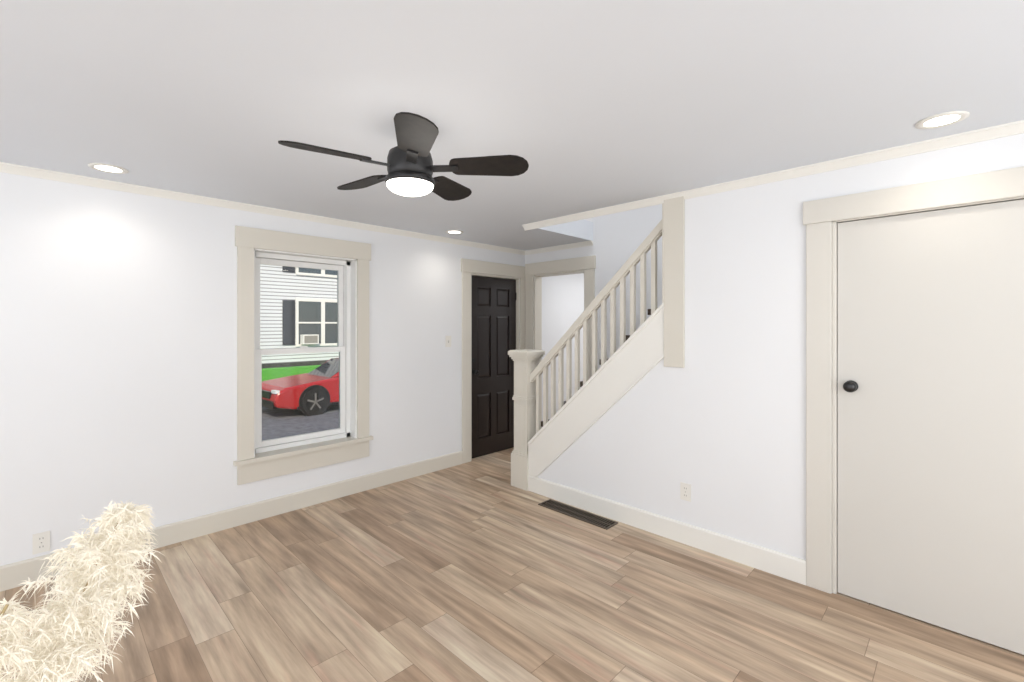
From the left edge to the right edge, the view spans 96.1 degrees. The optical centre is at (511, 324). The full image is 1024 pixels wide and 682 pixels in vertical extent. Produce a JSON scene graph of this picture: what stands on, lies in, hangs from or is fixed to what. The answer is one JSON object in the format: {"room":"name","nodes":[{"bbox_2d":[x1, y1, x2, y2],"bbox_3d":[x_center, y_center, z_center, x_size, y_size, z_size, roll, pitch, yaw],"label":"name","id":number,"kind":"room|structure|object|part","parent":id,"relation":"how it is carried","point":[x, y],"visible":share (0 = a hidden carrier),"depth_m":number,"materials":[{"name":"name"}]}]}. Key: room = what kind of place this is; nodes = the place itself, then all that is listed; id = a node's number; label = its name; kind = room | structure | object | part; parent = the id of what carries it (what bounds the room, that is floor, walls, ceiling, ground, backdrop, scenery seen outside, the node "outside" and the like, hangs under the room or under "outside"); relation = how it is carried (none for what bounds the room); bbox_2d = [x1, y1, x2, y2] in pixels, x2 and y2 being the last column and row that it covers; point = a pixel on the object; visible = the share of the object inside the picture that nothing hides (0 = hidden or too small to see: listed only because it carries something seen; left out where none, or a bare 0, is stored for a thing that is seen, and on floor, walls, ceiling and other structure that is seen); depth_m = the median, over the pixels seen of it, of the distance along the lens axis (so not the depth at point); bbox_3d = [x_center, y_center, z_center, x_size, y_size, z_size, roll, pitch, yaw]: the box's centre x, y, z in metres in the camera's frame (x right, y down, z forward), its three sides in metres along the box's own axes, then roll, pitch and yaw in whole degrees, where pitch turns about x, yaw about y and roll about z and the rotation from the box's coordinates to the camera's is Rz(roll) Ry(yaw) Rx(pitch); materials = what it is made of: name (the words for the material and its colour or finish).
{"room":"living room","nodes":[
{"label":"living room","id":0,"kind":"room"},
{"bbox_2d":[0,172,583,565],"bbox_3d":[-1.524,0.190,4.092,0.250,2.580,9.200,0,0,45],"label":"wall","id":1,"kind":"structure","parent":0,"point":[118,346],"depth_m":3.06,"materials":[{"name":"paint"}]},
{"bbox_2d":[32,531,49,554],"bbox_3d":[-2.736,1.265,2.674,0.008,0.116,0.072,0,0,45],"label":"outlet","id":2,"kind":"object","parent":1,"relation":"attached to","point":[41,542],"visible":1,"depth_m":2.67,"materials":[{"name":"white plastic"}]},
{"bbox_2d":[0,451,462,591],"bbox_3d":[-2.523,1.411,2.886,0.016,0.137,5.680,0,0,44],"label":"baseboard","id":3,"kind":"structure","parent":1,"relation":"attached to","point":[14,575],"depth_m":3.41,"materials":[{"name":"beige wood"}]},
{"bbox_2d":[0,162,523,254],"bbox_3d":[-2.168,-0.876,3.231,0.038,0.048,6.670,0,0,44],"label":"crown molding","id":4,"kind":"structure","parent":1,"relation":"attached to","point":[9,168],"depth_m":3.28,"materials":[{"name":"white wood"}]},
{"bbox_2d":[233,225,372,484],"bbox_3d":[-1.715,0.225,3.823,0.235,1.910,1.100,0,0,45],"label":"window","id":5,"kind":"structure","parent":1,"relation":"in","point":[349,304],"depth_m":3.78,"materials":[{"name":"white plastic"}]},
{"bbox_3d":[-1.784,-0.147,3.891,0.006,0.687,0.652,0,0,44],"label":"sash glass","id":6,"kind":"part","parent":5,"relation":"part of","materials":[{"name":"clear glass"}]},
{"bbox_3d":[-1.784,-0.147,3.891,0.030,0.767,0.732,0,0,45],"label":"window sash upper","id":7,"kind":"part","parent":5,"relation":"part of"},
{"bbox_3d":[-1.759,0.577,3.867,0.030,0.772,0.732,0,0,45],"label":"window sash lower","id":8,"kind":"part","parent":5,"relation":"part of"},
{"bbox_3d":[-1.759,0.577,3.867,0.006,0.692,0.652,0,0,44],"label":"sash glass","id":9,"kind":"part","parent":5,"relation":"part of","materials":[{"name":"clear glass"}]},
{"bbox_2d":[445,336,450,346],"bbox_3d":[-0.658,0.170,4.783,0.014,0.116,0.072,0,0,45],"label":"light switch","id":10,"kind":"object","parent":1,"relation":"attached to","point":[447,341],"visible":1,"depth_m":4.78,"materials":[{"name":"white plastic"}]},
{"bbox_2d":[472,276,515,457],"bbox_3d":[-0.226,0.464,5.326,0.042,2.020,0.736,0,0,45],"label":"front door","id":11,"kind":"structure","parent":1,"relation":"in","point":[493,321],"depth_m":5.30,"materials":[{"name":"black paint"}]},
{"bbox_2d":[472,358,478,374],"bbox_3d":[-0.401,0.457,5.072,0.064,0.182,0.056,0,0,45],"label":"door handle","id":12,"kind":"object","parent":11,"relation":"attached to","point":[475,372],"depth_m":5.07,"materials":[{"name":"black metal"}]},
{"bbox_2d":[461,255,595,463],"bbox_3d":[0.169,0.370,4.990,1.165,2.220,1.125,0,0,45],"label":"door frame","id":13,"kind":"structure","parent":1,"relation":"attached to","point":[470,268],"depth_m":5.12,"materials":[{"name":"beige wood"}]},
{"bbox_2d":[0,447,1023,681],"bbox_3d":[0.544,1.540,2.059,6.050,0.120,9.200,0,0,45],"label":"floor","id":14,"kind":"structure","parent":0,"point":[479,569],"depth_m":2.39,"materials":[{"name":"brown wood"}]},
{"bbox_2d":[0,499,164,681],"bbox_3d":[-1.112,0.845,0.894,0.566,1.270,0.762,0,0,45],"label":"pampas grass","id":15,"kind":"object","parent":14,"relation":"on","point":[84,616],"depth_m":1.11,"materials":[{"name":"plant"}]},
{"bbox_2d":[538,499,617,529],"bbox_3d":[0.504,1.476,3.609,0.660,0.006,0.155,0,0,45],"label":"floor vent","id":16,"kind":"object","parent":14,"relation":"in","point":[584,516],"visible":1,"depth_m":3.59,"materials":[{"name":"brown metal"}]},
{"bbox_2d":[508,196,684,490],"bbox_3d":[1.524,0.180,3.489,3.653,2.600,1.120,0,0,45],"label":"staircase","id":17,"kind":"structure","parent":14,"relation":"on","point":[654,339],"depth_m":3.59,"materials":[{"name":"white wood"}]},
{"bbox_3d":[0.641,-0.126,3.716,1.305,1.308,0.064,0,0,44],"label":"handrail","id":18,"kind":"part","parent":17,"relation":"part of","materials":[{"name":"beige wood"}]},
{"bbox_3d":[1.154,-0.305,3.214,0.155,1.189,0.142,0,0,44],"label":"casing","id":19,"kind":"part","parent":17,"relation":"part of","materials":[{"name":"beige wood"}]},
{"bbox_2d":[0,0,1023,250],"bbox_3d":[0.544,-1.000,2.059,6.050,0.200,9.200,0,0,45],"label":"ceiling","id":20,"kind":"structure","parent":0,"point":[580,106],"depth_m":1.77,"materials":[{"name":"paint"}]},
{"bbox_2d":[88,163,127,173],"bbox_3d":[-2.314,-0.896,2.639,0.176,0.006,0.176,0,0,45],"label":"recessed light","id":21,"kind":"object","parent":20,"relation":"in","point":[108,168],"visible":1,"depth_m":2.64,"materials":[{"name":"white plastic"}]},
{"bbox_2d":[278,112,528,200],"bbox_3d":[-0.495,-0.746,2.108,1.014,0.306,1.030,0,0,45],"label":"ceiling fan","id":22,"kind":"object","parent":20,"relation":"hanging from","point":[411,168],"visible":1,"depth_m":2.02,"materials":[{"name":"black metal"}]},
{"bbox_3d":[-0.732,-0.717,1.938,0.192,0.043,0.455,0,0,44],"label":"blade","id":23,"kind":"part","parent":22,"relation":"part of","materials":[{"name":"black wood"}]},
{"bbox_3d":[-0.713,-0.717,2.281,0.460,0.043,0.164,0,0,44],"label":"blade","id":24,"kind":"part","parent":22,"relation":"part of","materials":[{"name":"black wood"}]},
{"bbox_3d":[-0.390,-0.717,1.790,0.419,0.043,0.289,0,0,44],"label":"blade","id":25,"kind":"part","parent":22,"relation":"part of","materials":[{"name":"black wood"}]},
{"bbox_3d":[-0.364,-0.717,2.395,0.253,0.043,0.437,0,0,44],"label":"blade","id":26,"kind":"part","parent":22,"relation":"part of","materials":[{"name":"black wood"}]},
{"bbox_3d":[-0.149,-0.717,2.083,0.378,0.043,0.350,0,0,44],"label":"blade","id":27,"kind":"part","parent":22,"relation":"part of","materials":[{"name":"black wood"}]},
{"bbox_2d":[445,230,463,233],"bbox_3d":[-0.555,-0.896,4.443,0.176,0.006,0.176,0,0,45],"label":"recessed light","id":28,"kind":"object","parent":20,"relation":"in","point":[454,231],"visible":0.98,"depth_m":4.43,"materials":[{"name":"white plastic"}]},
{"bbox_2d":[915,111,969,128],"bbox_3d":[1.885,-0.896,2.018,0.176,0.006,0.176,0,0,45],"label":"recessed light","id":29,"kind":"object","parent":20,"relation":"in","point":[942,119],"visible":1,"depth_m":2.01,"materials":[{"name":"white plastic"}]},
{"bbox_2d":[525,204,661,369],"bbox_3d":[2.267,-1.020,3.633,5.800,5.000,0.120,0,0,45],"label":"wall","id":30,"kind":"structure","parent":0,"point":[619,238],"depth_m":4.71,"materials":[{"name":"paint"}]},
{"bbox_2d":[524,240,592,254],"bbox_3d":[0.521,-0.876,5.238,0.940,0.048,0.038,0,0,44],"label":"crown molding","id":31,"kind":"structure","parent":30,"relation":"attached to","point":[586,243],"depth_m":5.21,"materials":[{"name":"white"}]},
{"bbox_2d":[538,133,1023,559],"bbox_3d":[1.884,0.190,2.495,4.750,2.580,0.100,0,0,45],"label":"wall","id":32,"kind":"structure","parent":0,"point":[717,422],"depth_m":2.88,"materials":[{"name":"paint"}]},
{"bbox_2d":[528,475,805,584],"bbox_3d":[1.772,1.411,2.524,4.550,0.137,0.016,0,0,45],"label":"baseboard","id":33,"kind":"structure","parent":32,"relation":"attached to","point":[785,566],"depth_m":3.12,"materials":[{"name":"white wood"}]},
{"bbox_2d":[680,482,690,501],"bbox_3d":[1.175,1.130,3.115,0.072,0.116,0.008,0,0,45],"label":"outlet","id":34,"kind":"object","parent":32,"relation":"attached to","point":[685,491],"visible":1,"depth_m":3.11,"materials":[{"name":"white plastic"}]},
{"bbox_2d":[522,120,1023,230],"bbox_3d":[1.729,-0.876,2.551,4.550,0.048,0.038,0,0,44],"label":"crown molding","id":35,"kind":"structure","parent":32,"relation":"attached to","point":[987,133],"depth_m":2.56,"materials":[{"name":"white wood"}]},
{"bbox_2d":[803,166,1023,593],"bbox_3d":[2.100,0.390,2.266,1.130,2.180,0.124,0,0,45],"label":"trim","id":36,"kind":"structure","parent":32,"relation":"attached to","point":[822,218],"depth_m":2.54,"materials":[{"name":"white wood"}]},
{"bbox_2d":[838,199,1023,654],"bbox_3d":[2.094,0.456,2.260,0.814,2.033,0.035,0,0,45],"label":"closet door","id":37,"kind":"structure","parent":32,"relation":"in","point":[931,424],"depth_m":2.25,"materials":[{"name":"grey paint"}]},
{"bbox_2d":[843,380,857,391],"bbox_3d":[1.811,0.330,2.464,0.062,0.062,0.070,0,0,45],"label":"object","id":38,"kind":"structure","parent":37,"relation":"attached to","point":[850,386],"depth_m":2.44,"materials":[{"name":"black"}]},
{"label":"outside","id":39,"kind":"structure","parent":0,"visible":0},
{"bbox_2d":[262,404,338,439],"bbox_3d":[-14.948,2.400,18.966,39.749,0.200,60.000,0,0,45],"label":"ground","id":40,"kind":"structure","parent":39,"point":[304,419],"depth_m":10.85,"materials":[{"name":"grey asphalt"}]},
{"bbox_2d":[262,365,319,380],"bbox_3d":[-7.184,1.900,16.944,0.540,0.800,24.000,0,0,45],"label":"lawn","id":41,"kind":"structure","parent":40,"relation":"on","point":[288,371],"depth_m":15.90,"materials":[{"name":"green plant"}]},
{"bbox_2d":[260,264,338,367],"bbox_3d":[-10.269,-1.860,19.975,8.050,8.320,14.040,0,0,45],"label":"neighbor house","id":42,"kind":"structure","parent":40,"relation":"on","point":[303,289],"depth_m":16.38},
{"bbox_2d":[300,334,318,343],"bbox_3d":[-7.444,0.525,16.919,0.285,0.350,0.560,0,0,45],"label":"air conditioner","id":43,"kind":"object","parent":42,"relation":"attached to","point":[309,338],"depth_m":16.80,"materials":[{"name":"white plastic"}]},
{"bbox_2d":[282,298,336,346],"bbox_3d":[-7.156,-0.100,17.407,0.050,1.780,2.880,0,0,45],"label":"window","id":44,"kind":"structure","parent":42,"relation":"attached to","point":[328,318],"depth_m":17.08,"materials":[{"name":"white"}]},
{"bbox_2d":[282,266,336,277],"bbox_3d":[-7.156,-2.710,17.407,0.050,1.760,2.880,0,0,45],"label":"window","id":45,"kind":"structure","parent":42,"relation":"attached to","point":[319,272],"depth_m":17.08,"materials":[{"name":"white"}]},
{"bbox_2d":[302,388,327,414],"bbox_3d":[-5.095,1.960,11.803,0.257,0.680,0.680,0,0,42],"label":"wheel","id":46,"kind":"object","parent":40,"relation":"on","point":[313,402],"depth_m":11.70,"materials":[{"name":"black"}]},
{"bbox_2d":[262,358,338,409],"bbox_3d":[-4.770,1.547,13.450,1.860,1.105,4.840,0,0,41],"label":"car","id":47,"kind":"object","parent":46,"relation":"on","point":[316,374],"depth_m":12.02,"materials":[{"name":"painted metal"},{"name":"rubber"},{"name":"glass"}]},
{"bbox_2d":[271,390,279,393],"bbox_3d":[-5.751,1.625,11.180,0.260,0.070,0.100,0,0,42],"label":"lamp","id":48,"kind":"object","parent":47,"relation":"attached to","point":[275,391],"depth_m":11.10,"materials":[{"name":"white glass"}]},
{"bbox_2d":[262,385,338,415],"bbox_3d":[-4.948,1.940,13.250,1.884,0.820,4.335,0,0,42],"label":"trim","id":49,"kind":"structure","parent":47,"relation":"attached to","point":[270,403],"depth_m":11.50,"materials":[{"name":"black"}]}
]}

